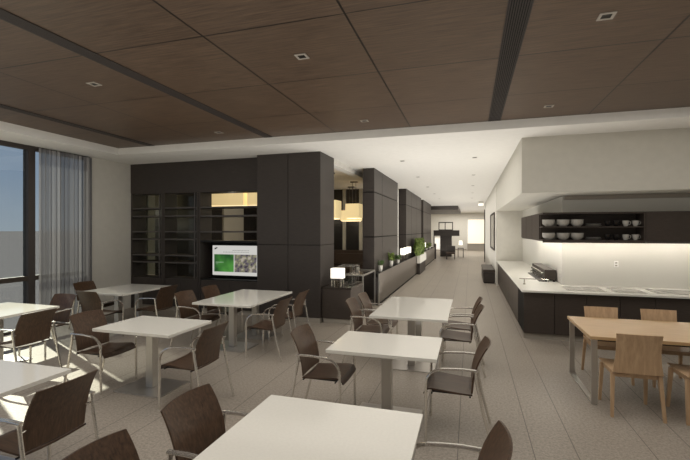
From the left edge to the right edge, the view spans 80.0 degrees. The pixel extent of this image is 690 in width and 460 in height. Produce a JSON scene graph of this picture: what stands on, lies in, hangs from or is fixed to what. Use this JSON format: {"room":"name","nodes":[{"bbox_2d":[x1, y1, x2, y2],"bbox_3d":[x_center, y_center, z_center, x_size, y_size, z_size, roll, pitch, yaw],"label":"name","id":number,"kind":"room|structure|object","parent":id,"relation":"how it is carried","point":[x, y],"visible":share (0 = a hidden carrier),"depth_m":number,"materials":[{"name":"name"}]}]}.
{"room":"eatery","nodes":[
{"label":"eatery","id":0,"kind":"room"},
{"bbox_2d":[0,140,27,335],"bbox_3d":[-6.210,0.150,7.212,0.140,3.500,1.175,0,0,17],"label":"window","id":1,"kind":"structure","parent":0,"point":[2,143],"depth_m":7.49,"materials":[{"name":"brown metal"}]},
{"bbox_2d":[90,157,256,309],"bbox_3d":[-4.428,0.150,13.106,0.200,3.500,8.500,0,0,17],"label":"wall","id":2,"kind":"structure","parent":0,"point":[111,180],"depth_m":9.74,"materials":[{"name":"white paint"}]},
{"bbox_2d":[23,145,86,303],"bbox_3d":[-5.847,0.150,8.405,0.140,3.500,1.320,0,0,17],"label":"window","id":3,"kind":"structure","parent":2,"relation":"in","point":[29,154],"depth_m":7.79,"materials":[{"name":"brown metal"}]},
{"bbox_2d":[146,196,243,274],"bbox_3d":[-4.202,0.150,13.402,0.059,3.500,6.000,0,0,17],"label":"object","id":4,"kind":"structure","parent":2,"relation":"attached to","point":[228,223],"depth_m":12.26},
{"bbox_2d":[131,157,256,192],"bbox_3d":[-3.466,-1.250,9.756,3.590,0.700,0.450,0,0,17],"label":"wall","id":5,"kind":"structure","parent":0,"point":[240,173],"depth_m":9.52,"materials":[{"name":"grey wood"}]},
{"bbox_2d":[257,151,333,322],"bbox_3d":[-1.062,0.150,8.983,1.440,3.500,0.870,0,0,17],"label":"column","id":6,"kind":"structure","parent":0,"point":[295,191],"depth_m":8.57,"materials":[{"name":"grey wood"}]},
{"bbox_2d":[0,0,689,147],"bbox_3d":[-0.319,-1.790,1.649,12.770,0.100,10.970,0,0,17],"label":"ceiling","id":7,"kind":"structure","parent":0,"point":[388,64],"depth_m":4.35,"materials":[{"name":"brown wood"}]},
{"bbox_2d":[0,104,154,145],"bbox_3d":[-5.529,-1.733,3.369,0.156,0.014,10.630,0,0,17],"label":"ceiling vent","id":8,"kind":"object","parent":7,"relation":"in","point":[1,105],"visible":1,"depth_m":6.68,"materials":[{"name":"black"}]},
{"bbox_2d":[0,8,271,137],"bbox_3d":[-2.974,-1.733,2.593,0.166,0.014,10.630,0,0,17],"label":"ceiling vent","id":9,"kind":"object","parent":7,"relation":"in","point":[13,19],"visible":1,"depth_m":4.26,"materials":[{"name":"black"}]},
{"bbox_2d":[294,53,309,59],"bbox_3d":[-0.432,-1.736,4.114,0.120,0.008,0.120,0,0,17],"label":"recessed light","id":10,"kind":"object","parent":7,"relation":"in","point":[301,56],"visible":1,"depth_m":4.11,"materials":[{"name":"beige"}]},
{"bbox_2d":[488,0,533,121],"bbox_3d":[0.824,-1.733,1.438,0.186,0.014,10.630,0,0,17],"label":"ceiling vent","id":11,"kind":"object","parent":7,"relation":"in","point":[518,12],"visible":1,"depth_m":3.95,"materials":[{"name":"black"}]},
{"bbox_2d":[596,11,617,20],"bbox_3d":[2.123,-1.736,3.337,0.120,0.008,0.120,0,0,17],"label":"recessed light","id":12,"kind":"object","parent":7,"relation":"in","point":[607,15],"visible":1,"depth_m":3.33,"materials":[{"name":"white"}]},
{"bbox_2d":[0,250,689,459],"bbox_3d":[4.450,1.950,17.983,13.950,0.100,45.000,0,0,17],"label":"floor","id":13,"kind":"structure","parent":0,"point":[528,386],"depth_m":4.87,"materials":[{"name":"tile"}]},
{"bbox_2d":[0,302,58,361],"bbox_3d":[-4.989,1.525,5.934,1.100,0.750,0.950,0,0,17],"label":"cafe table","id":14,"kind":"object","parent":13,"relation":"on","point":[8,309],"visible":0.82,"depth_m":5.95,"materials":[{"name":"laminate"}]},
{"bbox_2d":[0,308,61,367],"bbox_3d":[-4.124,1.465,5.310,0.608,0.877,0.560,0,0,17],"label":"armchair","id":15,"kind":"object","parent":13,"relation":"on","point":[33,328],"visible":0.98,"depth_m":5.23,"materials":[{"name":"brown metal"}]},
{"bbox_2d":[0,360,70,459],"bbox_3d":[-3.010,1.525,2.786,1.060,0.750,1.620,0,0,17],"label":"cafe table","id":16,"kind":"object","parent":13,"relation":"on","point":[15,377],"visible":1,"depth_m":3.27,"materials":[{"name":"laminate"}]},
{"bbox_2d":[18,293,75,359],"bbox_3d":[-4.563,1.465,6.372,0.560,0.877,0.608,0,0,17],"label":"armchair","id":17,"kind":"object","parent":13,"relation":"on","point":[65,301],"visible":0.4,"depth_m":6.51,"materials":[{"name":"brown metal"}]},
{"bbox_2d":[0,369,99,459],"bbox_3d":[-2.137,1.465,2.908,0.608,0.877,0.560,0,0,17],"label":"armchair","id":18,"kind":"object","parent":13,"relation":"on","point":[53,413],"visible":0.99,"depth_m":2.81,"materials":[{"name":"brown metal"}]},
{"bbox_2d":[68,281,113,328],"bbox_3d":[-4.968,1.465,8.096,0.608,0.877,0.560,0,0,17],"label":"armchair","id":19,"kind":"object","parent":13,"relation":"on","point":[85,285],"visible":0.2,"depth_m":8.12,"materials":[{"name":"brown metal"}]},
{"bbox_2d":[72,291,123,335],"bbox_3d":[-4.302,1.465,7.163,0.560,0.877,0.608,0,0,17],"label":"armchair","id":20,"kind":"object","parent":13,"relation":"on","point":[89,301],"visible":0.69,"depth_m":7.00,"materials":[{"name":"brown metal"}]},
{"bbox_2d":[63,309,136,394],"bbox_3d":[-3.012,1.465,5.076,0.608,0.877,0.560,0,0,17],"label":"armchair","id":21,"kind":"object","parent":13,"relation":"on","point":[82,323],"visible":0.91,"depth_m":5.05,"materials":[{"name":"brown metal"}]},
{"bbox_2d":[62,429,139,459],"bbox_3d":[-0.972,1.465,1.853,0.608,0.877,0.560,0,0,17],"label":"armchair","id":22,"kind":"object","parent":13,"relation":"on","point":[119,445],"visible":1,"depth_m":2.03,"materials":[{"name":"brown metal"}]},
{"bbox_2d":[86,284,170,322],"bbox_3d":[-4.289,1.525,8.083,1.050,0.750,1.230,0,0,17],"label":"cafe table","id":23,"kind":"object","parent":13,"relation":"on","point":[118,291],"visible":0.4,"depth_m":7.94,"materials":[{"name":"white stone"}]},
{"bbox_2d":[131,192,162,307],"bbox_3d":[-4.726,0.500,10.134,0.940,2.800,0.440,0,0,17],"label":"shelving unit","id":24,"kind":"object","parent":13,"relation":"on","point":[138,200],"visible":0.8,"depth_m":10.05,"materials":[{"name":"grey wood"}]},
{"bbox_2d":[92,315,210,397],"bbox_3d":[-2.323,1.525,5.008,1.080,0.750,0.770,0,0,17],"label":"cafe table","id":25,"kind":"object","parent":13,"relation":"on","point":[153,328],"visible":0.91,"depth_m":4.93,"materials":[{"name":"laminate"}]},
{"bbox_2d":[135,284,178,317],"bbox_3d":[-3.472,1.465,7.662,0.608,0.877,0.560,0,0,17],"label":"armchair","id":26,"kind":"object","parent":13,"relation":"on","point":[164,299],"visible":0.91,"depth_m":7.55,"materials":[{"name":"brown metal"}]},
{"bbox_2d":[163,191,198,309],"bbox_3d":[-3.798,0.500,9.851,0.980,2.800,0.440,0,0,17],"label":"shelving unit","id":27,"kind":"object","parent":13,"relation":"on","point":[170,208],"visible":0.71,"depth_m":9.77,"materials":[{"name":"grey wood"}]},
{"bbox_2d":[170,290,220,346],"bbox_3d":[-2.473,1.465,6.814,0.608,0.877,0.560,0,0,17],"label":"armchair","id":28,"kind":"object","parent":13,"relation":"on","point":[184,299],"visible":0.78,"depth_m":6.84,"materials":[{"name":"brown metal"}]},
{"bbox_2d":[158,321,234,409],"bbox_3d":[-1.624,1.465,4.528,0.608,0.877,0.560,0,0,17],"label":"armchair","id":29,"kind":"object","parent":13,"relation":"on","point":[207,349],"visible":0.98,"depth_m":4.42,"materials":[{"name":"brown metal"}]},
{"bbox_2d":[160,384,247,459],"bbox_3d":[-0.748,1.465,2.485,0.608,0.877,0.560,0,0,17],"label":"armchair","id":30,"kind":"object","parent":13,"relation":"on","point":[195,419],"visible":0.61,"depth_m":2.54,"materials":[{"name":"brown wood"}]},
{"bbox_2d":[197,285,242,338],"bbox_3d":[-2.269,1.465,7.484,0.608,0.877,0.560,0,0,17],"label":"armchair","id":31,"kind":"object","parent":13,"relation":"on","point":[209,291],"visible":0.55,"depth_m":7.49,"materials":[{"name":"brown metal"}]},
{"bbox_2d":[199,189,256,314],"bbox_3d":[-2.545,0.500,9.470,1.620,2.800,0.440,0,0,17],"label":"shelving unit","id":32,"kind":"object","parent":13,"relation":"on","point":[225,284],"visible":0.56,"depth_m":9.49,"materials":[{"name":"grey wood"}]},
{"bbox_2d":[212,244,256,276],"bbox_3d":[-2.495,0.705,9.548,1.270,0.740,0.172,0,0,17],"label":"television","id":33,"kind":"object","parent":32,"relation":"attached to","point":[235,260],"visible":0.94,"depth_m":9.48,"materials":[{"name":"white plastic"}]},
{"bbox_2d":[192,289,291,352],"bbox_3d":[-1.707,1.525,7.104,1.040,0.750,1.540,0,0,17],"label":"cafe table","id":34,"kind":"object","parent":13,"relation":"on","point":[244,298],"visible":0.93,"depth_m":6.80,"materials":[{"name":"white stone"}]},
{"bbox_2d":[245,297,296,361],"bbox_3d":[-1.119,1.465,6.256,0.608,0.877,0.560,0,0,17],"label":"armchair","id":35,"kind":"object","parent":13,"relation":"on","point":[279,315],"visible":1,"depth_m":6.13,"materials":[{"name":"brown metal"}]},
{"bbox_2d":[268,290,309,343],"bbox_3d":[-0.924,1.465,7.033,0.608,0.877,0.560,0,0,17],"label":"armchair","id":36,"kind":"object","parent":13,"relation":"on","point":[297,307],"visible":0.7,"depth_m":6.90,"materials":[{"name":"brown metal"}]},
{"bbox_2d":[193,395,422,459],"bbox_3d":[-0.249,1.525,1.947,1.050,0.750,1.620,0,0,17],"label":"cafe table","id":37,"kind":"object","parent":13,"relation":"on","point":[279,427],"visible":1,"depth_m":2.32,"materials":[{"name":"laminate"}]},
{"bbox_2d":[290,324,355,404],"bbox_3d":[-0.242,1.465,4.254,0.608,0.877,0.560,0,0,17],"label":"armchair","id":38,"kind":"object","parent":13,"relation":"on","point":[303,336],"visible":0.87,"depth_m":4.25,"materials":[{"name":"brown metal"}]},
{"bbox_2d":[322,281,362,323],"bbox_3d":[-0.043,1.530,8.751,0.635,0.740,0.920,0,0,17],"label":"cabinet","id":39,"kind":"object","parent":13,"relation":"on","point":[335,309],"depth_m":8.36,"materials":[{"name":"brown wood"}]},
{"bbox_2d":[331,268,344,286],"bbox_3d":[-0.150,0.974,8.512,0.260,0.370,0.180,0,0,17],"label":"table lamp","id":40,"kind":"object","parent":39,"relation":"on","point":[336,273],"visible":1,"depth_m":8.43,"materials":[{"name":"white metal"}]},
{"bbox_2d":[322,281,362,289],"bbox_3d":[-0.043,1.180,8.751,0.635,0.040,0.920,0,0,17],"label":"countertop","id":41,"kind":"structure","parent":39,"relation":"on","point":[347,285],"depth_m":8.59,"materials":[{"name":"grey stone"}]},
{"bbox_2d":[334,262,362,271],"bbox_3d":[0.226,1.525,14.146,1.200,0.750,0.800,0,0,17],"label":"dining table","id":42,"kind":"object","parent":13,"relation":"on","point":[337,263],"visible":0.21,"depth_m":14.10,"materials":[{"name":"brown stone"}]},
{"bbox_2d":[336,253,362,280],"bbox_3d":[0.599,1.400,15.460,2.050,1.000,0.630,0,0,17],"label":"bench","id":43,"kind":"object","parent":13,"relation":"on","point":[341,257],"visible":0.23,"depth_m":15.74,"materials":[{"name":"wood"}]},
{"bbox_2d":[339,269,374,313],"bbox_3d":[0.319,1.448,9.812,0.560,0.905,1.230,0,0,17],"label":"table","id":44,"kind":"object","parent":13,"relation":"on","point":[363,272],"depth_m":9.75,"materials":[{"name":"metal"}]},
{"bbox_2d":[341,297,389,362],"bbox_3d":[0.315,1.465,6.050,0.608,0.877,0.560,0,0,17],"label":"armchair","id":45,"kind":"object","parent":13,"relation":"on","point":[356,312],"visible":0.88,"depth_m":6.07,"materials":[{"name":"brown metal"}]},
{"bbox_2d":[358,292,397,333],"bbox_3d":[0.510,1.465,6.587,0.608,0.877,0.560,0,0,17],"label":"armchair","id":46,"kind":"object","parent":13,"relation":"on","point":[363,297],"visible":0.62,"depth_m":6.58,"materials":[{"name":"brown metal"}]},
{"bbox_2d":[326,331,442,413],"bbox_3d":[0.427,1.525,4.171,1.050,0.750,0.770,0,0,17],"label":"cafe table","id":47,"kind":"object","parent":13,"relation":"on","point":[387,347],"visible":0.66,"depth_m":4.12,"materials":[{"name":"laminate"}]},
{"bbox_2d":[373,255,416,305],"bbox_3d":[2.055,1.500,14.534,0.175,0.800,8.794,0,0,17],"label":"partition","id":48,"kind":"object","parent":13,"relation":"on","point":[390,279],"visible":0.8,"depth_m":12.08,"materials":[{"name":"grey laminate"}]},
{"bbox_2d":[369,296,452,372],"bbox_3d":[1.057,1.525,6.175,1.030,0.750,1.670,0,0,17],"label":"cafe table","id":49,"kind":"object","parent":13,"relation":"on","point":[414,310],"visible":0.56,"depth_m":5.80,"materials":[{"name":"laminate"}]},
{"bbox_2d":[413,237,425,274],"bbox_3d":[3.350,1.108,18.256,0.453,1.585,3.320,0,0,16],"label":"plant","id":50,"kind":"object","parent":13,"relation":"on","point":[419,245],"visible":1,"depth_m":17.55,"materials":[{"name":"green plant"}]},
{"bbox_2d":[424,247,434,266],"bbox_3d":[4.610,1.500,22.934,0.175,0.800,7.434,0,0,17],"label":"planter","id":51,"kind":"object","parent":13,"relation":"on","point":[430,253],"visible":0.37,"depth_m":23.18,"materials":[{"name":"grey laminate"}]},
{"bbox_2d":[434,222,459,256],"bbox_3d":[7.276,0.665,29.457,1.780,2.470,0.600,0,0,17],"label":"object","id":52,"kind":"object","parent":13,"relation":"on","point":[445,239],"visible":0.9,"depth_m":29.34,"materials":[{"name":"grey wood"}]},
{"bbox_2d":[446,246,454,259],"bbox_3d":[6.894,1.470,26.793,0.560,0.860,0.580,0,0,17],"label":"lounge chair","id":53,"kind":"object","parent":13,"relation":"on","point":[450,249],"visible":1,"depth_m":26.95,"materials":[{"name":"brown leather"}]},
{"bbox_2d":[423,336,490,440],"bbox_3d":[1.073,1.465,3.875,0.608,0.877,0.560,0,0,17],"label":"armchair","id":54,"kind":"object","parent":13,"relation":"on","point":[441,382],"visible":0.96,"depth_m":3.84,"materials":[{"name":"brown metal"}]},
{"bbox_2d":[439,304,485,377],"bbox_3d":[1.603,1.465,5.617,0.608,0.877,0.560,0,0,17],"label":"armchair","id":55,"kind":"object","parent":13,"relation":"on","point":[458,336],"visible":0.91,"depth_m":5.57,"materials":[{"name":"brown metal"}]},
{"bbox_2d":[443,297,484,361],"bbox_3d":[1.795,1.465,6.248,0.608,0.877,0.560,0,0,17],"label":"armchair","id":56,"kind":"object","parent":13,"relation":"on","point":[454,327],"visible":0.59,"depth_m":6.24,"materials":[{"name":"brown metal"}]},
{"bbox_2d":[416,420,512,459],"bbox_3d":[0.541,1.465,2.093,0.608,0.877,0.560,0,0,17],"label":"armchair","id":57,"kind":"object","parent":13,"relation":"on","point":[498,445],"visible":0.85,"depth_m":2.17,"materials":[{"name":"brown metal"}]},
{"bbox_2d":[467,243,483,250],"bbox_3d":[11.998,1.570,37.663,1.600,0.660,0.350,0,0,17],"label":"radiator cover","id":58,"kind":"object","parent":13,"relation":"on","point":[470,246],"visible":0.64,"depth_m":37.58,"materials":[{"name":"beige"}]},
{"bbox_2d":[481,264,494,283],"bbox_3d":[5.462,1.655,15.742,0.400,0.490,2.400,0,0,17],"label":"bench","id":59,"kind":"object","parent":13,"relation":"on","point":[488,272],"visible":1,"depth_m":14.63,"materials":[{"name":"brown wood"}]},
{"bbox_2d":[502,269,504,295],"bbox_3d":[4.810,1.490,11.399,0.770,0.820,1.026,0,0,17],"label":"base cabinet","id":60,"kind":"object","parent":13,"relation":"on","point":[503,271],"visible":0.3,"depth_m":11.54,"materials":[{"name":"black"}]},
{"bbox_2d":[505,272,508,303],"bbox_3d":[4.510,1.490,10.413,0.770,0.820,1.026,0,0,17],"label":"base cabinet","id":61,"kind":"object","parent":13,"relation":"on","point":[506,275],"visible":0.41,"depth_m":10.31,"materials":[{"name":"black"}]},
{"bbox_2d":[509,277,512,310],"bbox_3d":[4.210,1.490,9.428,0.770,0.820,1.026,0,0,17],"label":"base cabinet","id":62,"kind":"object","parent":13,"relation":"on","point":[510,280],"visible":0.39,"depth_m":9.31,"materials":[{"name":"black"}]},
{"bbox_2d":[513,282,520,326],"bbox_3d":[3.911,1.490,8.442,0.770,0.820,1.026,0,0,17],"label":"base cabinet","id":63,"kind":"object","parent":13,"relation":"on","point":[515,288],"visible":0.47,"depth_m":8.50,"materials":[{"name":"black"}]},
{"bbox_2d":[518,288,553,339],"bbox_3d":[3.493,1.490,7.550,0.486,0.820,0.880,0,0,17],"label":"base cabinet","id":64,"kind":"object","parent":13,"relation":"on","point":[535,310],"visible":0.92,"depth_m":7.15,"materials":[{"name":"black"}]},
{"bbox_2d":[496,261,689,298],"bbox_3d":[6.282,1.059,9.899,4.540,0.032,7.197,0,0,17],"label":"countertop","id":65,"kind":"structure","parent":64,"relation":"on","point":[515,270],"depth_m":7.46,"materials":[{"name":"grey"}]},
{"bbox_2d":[528,263,555,281],"bbox_3d":[4.333,0.923,9.108,0.310,0.240,1.750,0,0,17],"label":"coffee machine","id":66,"kind":"object","parent":65,"relation":"on","point":[543,271],"visible":0.99,"depth_m":8.65,"materials":[{"name":"grey metal"}]},
{"bbox_2d":[528,272,543,281],"bbox_3d":[4.227,1.033,9.125,0.098,0.020,1.680,0,0,17],"label":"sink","id":67,"kind":"object","parent":66,"relation":"on","point":[532,274],"depth_m":9.04,"materials":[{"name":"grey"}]},
{"bbox_2d":[561,286,606,291],"bbox_3d":[4.202,1.039,7.251,0.596,0.008,0.496,0,0,17],"label":"cooktop","id":68,"kind":"object","parent":65,"relation":"in","point":[597,289],"visible":1,"depth_m":7.17,"materials":[{"name":"grey"}]},
{"bbox_2d":[607,288,647,293],"bbox_3d":[4.824,1.039,7.062,0.456,0.008,0.536,0,0,17],"label":"cooktop","id":69,"kind":"object","parent":65,"relation":"in","point":[620,290],"visible":1,"depth_m":7.04,"materials":[{"name":"grey"}]},
{"bbox_2d":[645,289,689,294],"bbox_3d":[5.519,1.039,6.892,0.666,0.008,0.516,0,0,17],"label":"cooktop","id":70,"kind":"object","parent":65,"relation":"in","point":[658,291],"visible":1,"depth_m":6.93,"materials":[{"name":"grey"}]},
{"bbox_2d":[554,293,585,341],"bbox_3d":[3.962,1.490,7.408,0.486,0.820,0.880,0,0,17],"label":"base cabinet","id":71,"kind":"object","parent":13,"relation":"on","point":[565,305],"visible":0.48,"depth_m":7.01,"materials":[{"name":"black"}]},
{"bbox_2d":[586,295,619,318],"bbox_3d":[4.431,1.490,7.265,0.486,0.820,0.880,0,0,17],"label":"base cabinet","id":72,"kind":"object","parent":13,"relation":"on","point":[591,300],"visible":0.2,"depth_m":6.84,"materials":[{"name":"black"}]},
{"bbox_2d":[581,306,634,385],"bbox_3d":[3.386,1.469,5.327,0.482,0.861,0.523,0,0,17],"label":"oak chair","id":73,"kind":"object","parent":13,"relation":"on","point":[590,311],"visible":0.41,"depth_m":5.53,"materials":[{"name":"wood"}]},
{"bbox_2d":[567,316,689,404],"bbox_3d":[4.059,1.525,4.598,2.600,0.750,1.100,0,0,17],"label":"table","id":74,"kind":"object","parent":13,"relation":"on","point":[595,329],"visible":1,"depth_m":4.75,"materials":[{"name":"brown wood"}]},
{"bbox_2d":[598,333,666,423],"bbox_3d":[2.995,1.469,4.314,0.482,0.861,0.523,0,0,17],"label":"oak chair","id":75,"kind":"object","parent":13,"relation":"on","point":[636,356],"visible":1,"depth_m":4.11,"materials":[{"name":"wood"}]},
{"bbox_2d":[620,296,654,319],"bbox_3d":[4.899,1.490,7.123,0.486,0.820,0.880,0,0,17],"label":"base cabinet","id":76,"kind":"object","parent":13,"relation":"on","point":[630,307],"visible":0.37,"depth_m":6.71,"materials":[{"name":"black"}]},
{"bbox_2d":[640,309,689,387],"bbox_3d":[4.018,1.469,5.135,0.482,0.861,0.523,0,0,17],"label":"oak chair","id":77,"kind":"object","parent":13,"relation":"on","point":[646,314],"visible":0.42,"depth_m":5.31,"materials":[{"name":"wood"}]},
{"bbox_2d":[655,297,689,347],"bbox_3d":[5.368,1.490,6.980,0.486,0.820,0.880,0,0,17],"label":"base cabinet","id":78,"kind":"object","parent":13,"relation":"on","point":[682,306],"visible":0.33,"depth_m":6.54,"materials":[{"name":"black"}]},
{"bbox_2d":[666,363,689,425],"bbox_3d":[3.620,1.469,4.134,0.482,0.861,0.523,0,0,17],"label":"oak chair","id":79,"kind":"object","parent":13,"relation":"on","point":[683,371],"visible":1,"depth_m":4.25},
{"bbox_2d":[0,107,689,212],"bbox_3d":[4.205,-1.730,17.692,14.250,0.260,44.300,0,0,17],"label":"ceiling","id":80,"kind":"structure","parent":0,"point":[439,167],"depth_m":8.17,"materials":[{"name":"white paint"}]},
{"bbox_2d":[39,148,91,322],"bbox_3d":[-5.652,0.155,8.361,0.090,3.430,1.150,0,0,17],"label":"curtain","id":81,"kind":"object","parent":80,"relation":"hanging from","point":[65,179],"visible":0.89,"depth_m":8.28,"materials":[{"name":"fabric"}]},
{"bbox_2d":[212,193,248,205],"bbox_3d":[-3.345,-1.140,12.097,1.100,0.920,0.500,0,0,17],"label":"pendant lamp","id":82,"kind":"object","parent":80,"relation":"hanging from","point":[227,199],"visible":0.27,"depth_m":11.84,"materials":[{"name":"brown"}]},
{"bbox_2d":[247,193,256,205],"bbox_3d":[-2.225,-1.140,11.756,1.000,0.920,0.500,0,0,17],"label":"pendant lamp","id":83,"kind":"object","parent":80,"relation":"hanging from","point":[251,197],"visible":0.14,"depth_m":11.62,"materials":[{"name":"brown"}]},
{"bbox_2d":[334,173,340,218],"bbox_3d":[-0.416,-0.950,11.520,0.500,1.300,0.500,0,0,17],"label":"pendant lamp","id":84,"kind":"object","parent":80,"relation":"hanging from","point":[337,204],"visible":0.26,"depth_m":11.35,"materials":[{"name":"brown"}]},
{"bbox_2d":[340,186,361,220],"bbox_3d":[0.230,-0.960,15.190,0.720,1.280,0.400,0,0,17],"label":"pendant lamp","id":85,"kind":"object","parent":80,"relation":"hanging from","point":[342,218],"visible":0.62,"depth_m":15.08,"materials":[{"name":"beige"}]},
{"bbox_2d":[345,181,362,218],"bbox_3d":[0.301,-0.985,13.601,0.460,1.230,0.460,0,0,17],"label":"pendant lamp","id":86,"kind":"object","parent":80,"relation":"hanging from","point":[352,211],"visible":1,"depth_m":13.41,"materials":[{"name":"beige"}]},
{"bbox_2d":[431,206,460,213],"bbox_3d":[7.422,-1.474,31.190,2.450,0.249,8.000,0,0,17],"label":"trim","id":87,"kind":"structure","parent":80,"relation":"attached to","point":[434,209],"depth_m":28.46,"materials":[{"name":"grey wood"}]},
{"bbox_2d":[334,189,358,249],"bbox_3d":[-0.651,0.150,16.503,5.450,3.500,0.200,0,0,17],"label":"wall","id":88,"kind":"structure","parent":0,"point":[352,227],"depth_m":16.17,"materials":[{"name":"black"}]},
{"bbox_2d":[334,159,362,180],"bbox_3d":[0.617,-1.540,12.423,0.190,0.120,6.670,0,0,17],"label":"trim","id":89,"kind":"structure","parent":88,"relation":"attached to","point":[338,165],"depth_m":10.40,"materials":[{"name":"white paint"}]},
{"bbox_2d":[343,189,362,249],"bbox_3d":[-0.022,0.150,16.165,3.350,3.500,0.079,0,0,17],"label":"trim","id":90,"kind":"structure","parent":88,"relation":"attached to","point":[344,190],"depth_m":15.95,"materials":[{"name":"beige"}]},
{"bbox_2d":[334,250,362,267],"bbox_3d":[-0.588,1.340,16.228,5.170,1.120,0.110,0,0,17],"label":"wall","id":91,"kind":"structure","parent":0,"point":[335,251],"depth_m":16.02,"materials":[{"name":"brown"}]},
{"bbox_2d":[363,168,397,302],"bbox_3d":[1.134,0.150,12.355,0.300,3.500,3.600,0,0,17],"label":"wall","id":92,"kind":"structure","parent":0,"point":[380,192],"depth_m":10.96,"materials":[{"name":"grey wood"}]},
{"bbox_2d":[399,189,430,257],"bbox_3d":[3.767,0.150,21.013,0.300,3.500,10.600,0,0,17],"label":"wall","id":93,"kind":"structure","parent":0,"point":[409,203],"depth_m":17.63,"materials":[{"name":"grey wood"}]},
{"bbox_2d":[431,213,483,249],"bbox_3d":[10.711,0.150,38.656,14.000,3.500,0.200,0,0,17],"label":"wall","id":94,"kind":"structure","parent":0,"point":[459,221],"depth_m":38.65,"materials":[{"name":"white paint"}]},
{"bbox_2d":[467,219,483,243],"bbox_3d":[12.169,0.225,38.207,1.610,2.450,0.210,0,0,17],"label":"window","id":95,"kind":"structure","parent":94,"relation":"in","point":[475,227],"depth_m":38.21,"materials":[{"name":"white glass"}]},
{"bbox_2d":[485,184,501,285],"bbox_3d":[6.801,0.150,19.097,0.200,3.500,10.700,0,0,17],"label":"wall","id":96,"kind":"structure","parent":0,"point":[491,256],"depth_m":14.90,"materials":[{"name":"white paint"}]},
{"bbox_2d":[490,212,494,250],"bbox_3d":[5.711,0.050,15.928,0.040,1.360,2.800,0,0,17],"label":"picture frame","id":97,"kind":"object","parent":96,"relation":"attached to","point":[492,216],"visible":0.91,"depth_m":15.83,"materials":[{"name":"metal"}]},
{"bbox_2d":[502,211,521,260],"bbox_3d":[5.766,0.150,13.925,0.830,3.500,0.200,0,0,17],"label":"wall","id":98,"kind":"structure","parent":0,"point":[511,220],"depth_m":13.87,"materials":[{"name":"white paint"}]},
{"bbox_2d":[522,197,559,282],"bbox_3d":[5.166,0.150,10.867,0.200,3.500,6.000,0,0,17],"label":"wall","id":99,"kind":"structure","parent":0,"point":[533,251],"depth_m":9.82,"materials":[{"name":"grey paint"}]},
{"bbox_2d":[521,214,539,240],"bbox_3d":[4.368,-0.049,9.280,0.398,0.542,2.900,0,0,17],"label":"upper cabinet","id":100,"kind":"object","parent":99,"relation":"attached to","point":[530,225],"visible":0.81,"depth_m":8.94,"materials":[{"name":"brown wood"}]},
{"bbox_2d":[496,128,689,210],"bbox_3d":[6.381,-1.120,9.880,4.740,0.960,7.179,0,0,17],"label":"soffit","id":101,"kind":"structure","parent":0,"point":[540,170],"depth_m":6.83,"materials":[{"name":"paint"}]},
{"bbox_2d":[560,196,689,288],"bbox_3d":[6.043,0.150,7.360,3.920,3.500,0.200,0,0,17],"label":"wall","id":102,"kind":"structure","parent":0,"point":[643,265],"depth_m":7.53,"materials":[{"name":"grey paint"}]},
{"bbox_2d":[539,211,645,242],"bbox_3d":[4.472,-0.044,7.520,1.620,0.552,0.404,0,0,17],"label":"upper cabinet","id":103,"kind":"object","parent":102,"relation":"attached to","point":[589,217],"visible":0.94,"depth_m":7.55,"materials":[{"name":"brown wood"}]},
{"bbox_2d":[542,233,554,239],"bbox_3d":[3.789,0.117,7.648,0.224,0.125,0.224,0,0,17],"label":"bowl","id":104,"kind":"object","parent":103,"relation":"on","point":[547,236],"visible":1,"depth_m":7.57,"materials":[{"name":"grey ceramic"}]},
{"bbox_2d":[542,220,554,225],"bbox_3d":[3.789,-0.129,7.648,0.224,0.125,0.224,0,0,17],"label":"bowl","id":105,"kind":"object","parent":103,"relation":"on","point":[544,222],"visible":0.9,"depth_m":7.57,"materials":[{"name":"grey ceramic"}]},
{"bbox_2d":[556,233,569,239],"bbox_3d":[4.019,0.117,7.579,0.224,0.125,0.224,0,0,17],"label":"bowl","id":106,"kind":"object","parent":103,"relation":"on","point":[561,236],"visible":1,"depth_m":7.50,"materials":[{"name":"grey ceramic"}]},
{"bbox_2d":[556,219,569,225],"bbox_3d":[4.019,-0.129,7.579,0.224,0.125,0.224,0,0,17],"label":"bowl","id":107,"kind":"object","parent":103,"relation":"on","point":[565,222],"visible":0.92,"depth_m":7.50,"materials":[{"name":"grey ceramic"}]},
{"bbox_2d":[570,219,583,225],"bbox_3d":[4.239,-0.129,7.511,0.224,0.125,0.224,0,0,17],"label":"bowl","id":108,"kind":"object","parent":103,"relation":"on","point":[574,222],"visible":0.89,"depth_m":7.43,"materials":[{"name":"grey ceramic"}]},
{"bbox_2d":[570,233,583,239],"bbox_3d":[4.239,0.117,7.511,0.224,0.125,0.224,0,0,17],"label":"bowl","id":109,"kind":"object","parent":103,"relation":"on","point":[575,236],"visible":1,"depth_m":7.43,"materials":[{"name":"grey ceramic"}]},
{"bbox_2d":[539,226,643,227],"bbox_3d":[4.461,-0.055,7.520,1.596,0.020,0.365,0,0,17],"label":"shelf","id":110,"kind":"object","parent":103,"relation":"attached to","point":[540,226],"depth_m":7.40,"materials":[{"name":"brown wood"}]},
{"bbox_2d":[563,193,689,199],"bbox_3d":[6.009,-0.605,7.213,3.900,0.069,0.099,0,0,17],"label":"trim","id":111,"kind":"structure","parent":102,"relation":"attached to","point":[683,195],"depth_m":7.44,"materials":[{"name":"beige"}]},
{"bbox_2d":[646,211,689,243],"bbox_3d":[5.632,-0.044,7.168,0.795,0.552,0.402,0,0,17],"label":"upper cabinet","id":112,"kind":"object","parent":102,"relation":"attached to","point":[662,227],"visible":0.91,"depth_m":7.00,"materials":[{"name":"brown wood"}]},
{"label":"outside","id":113,"kind":"structure","parent":0,"visible":0},
{"bbox_2d":[0,231,69,335],"bbox_3d":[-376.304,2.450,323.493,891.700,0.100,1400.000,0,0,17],"label":"ground","id":114,"kind":"structure","parent":113,"point":[11,242],"depth_m":26.30,"materials":[{"name":"grey"}]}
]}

